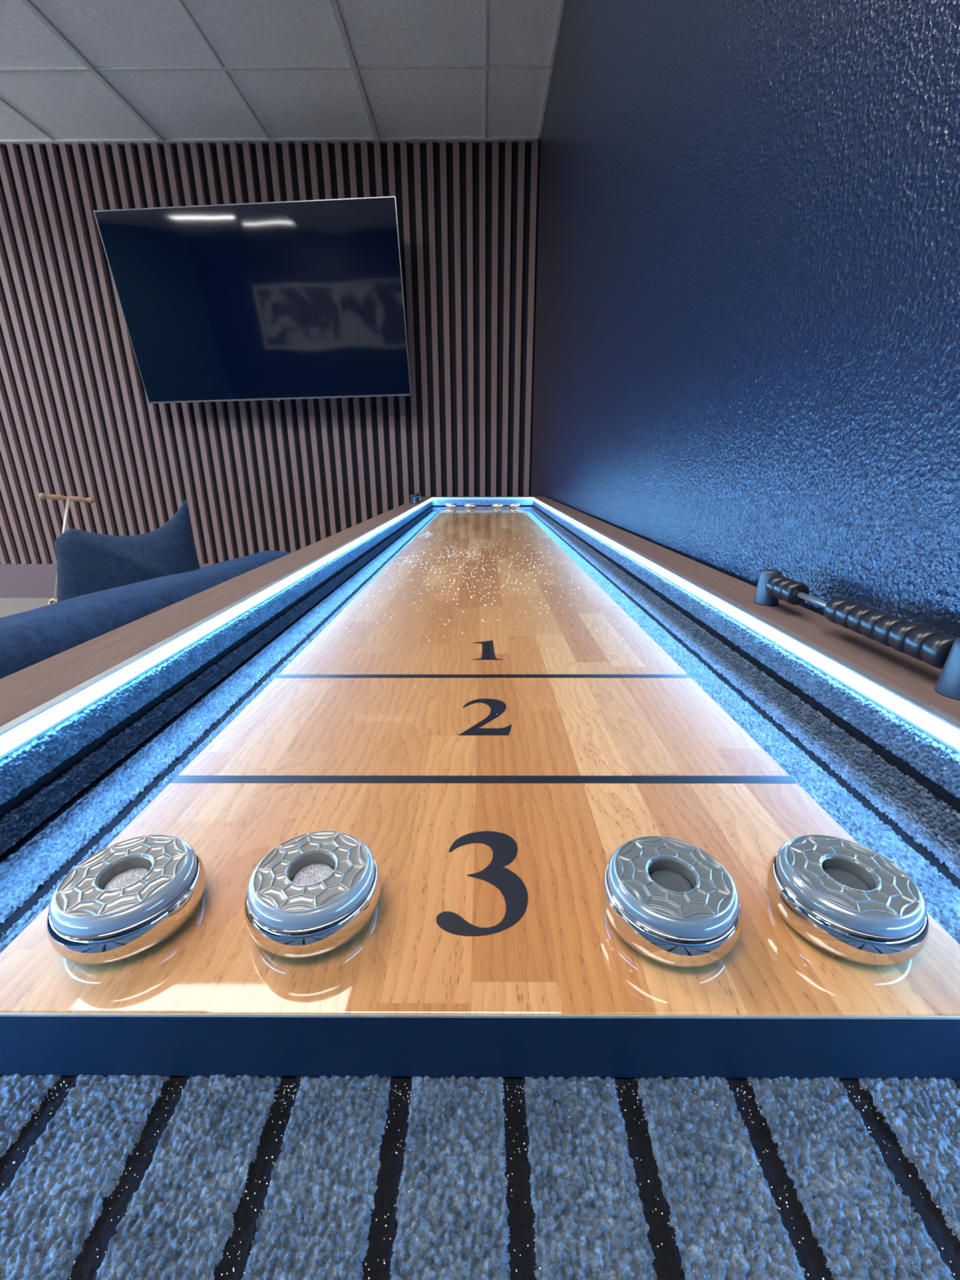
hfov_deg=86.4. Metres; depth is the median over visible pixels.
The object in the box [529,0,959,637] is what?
wall
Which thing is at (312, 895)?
puck
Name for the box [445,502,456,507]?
puck
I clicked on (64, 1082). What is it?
beads
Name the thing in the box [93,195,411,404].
television
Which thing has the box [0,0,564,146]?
ceiling
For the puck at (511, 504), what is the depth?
2.37 m
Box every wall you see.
[0,142,539,563]
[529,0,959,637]
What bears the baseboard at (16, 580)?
attached to the wall at (462, 145)
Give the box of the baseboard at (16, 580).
[0,563,215,597]
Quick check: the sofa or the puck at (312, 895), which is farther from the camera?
the sofa
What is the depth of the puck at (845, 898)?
0.19 m
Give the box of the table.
[0,492,959,1279]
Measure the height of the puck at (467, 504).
0.022 m
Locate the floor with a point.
(8, 606)
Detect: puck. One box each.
[46,834,205,965]
[244,831,381,959]
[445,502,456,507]
[464,502,475,507]
[492,502,502,507]
[508,502,519,507]
[600,835,742,968]
[766,835,928,966]
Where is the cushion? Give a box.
[54,498,199,602]
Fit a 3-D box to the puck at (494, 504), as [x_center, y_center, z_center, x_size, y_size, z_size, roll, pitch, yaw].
[0.082,-0.631,2.393,0.051,0.022,0.051,-8,20,-23]
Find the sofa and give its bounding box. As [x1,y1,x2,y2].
[0,550,291,679]
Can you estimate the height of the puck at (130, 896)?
0.022 m
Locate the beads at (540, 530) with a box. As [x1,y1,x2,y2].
[168,529,776,821]
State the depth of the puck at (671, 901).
0.18 m
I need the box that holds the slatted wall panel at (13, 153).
[0,140,537,564]
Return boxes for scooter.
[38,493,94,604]
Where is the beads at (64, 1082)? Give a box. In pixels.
[2,589,954,1279]
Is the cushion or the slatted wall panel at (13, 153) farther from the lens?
the slatted wall panel at (13, 153)
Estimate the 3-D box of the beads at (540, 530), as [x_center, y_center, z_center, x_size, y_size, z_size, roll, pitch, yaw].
[0.006,-0.231,1.222,0.357,0.001,2.120,0,18,0]
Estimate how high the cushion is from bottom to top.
0.467 m
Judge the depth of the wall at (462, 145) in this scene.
3.27 m
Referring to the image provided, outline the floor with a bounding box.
[0,597,53,617]

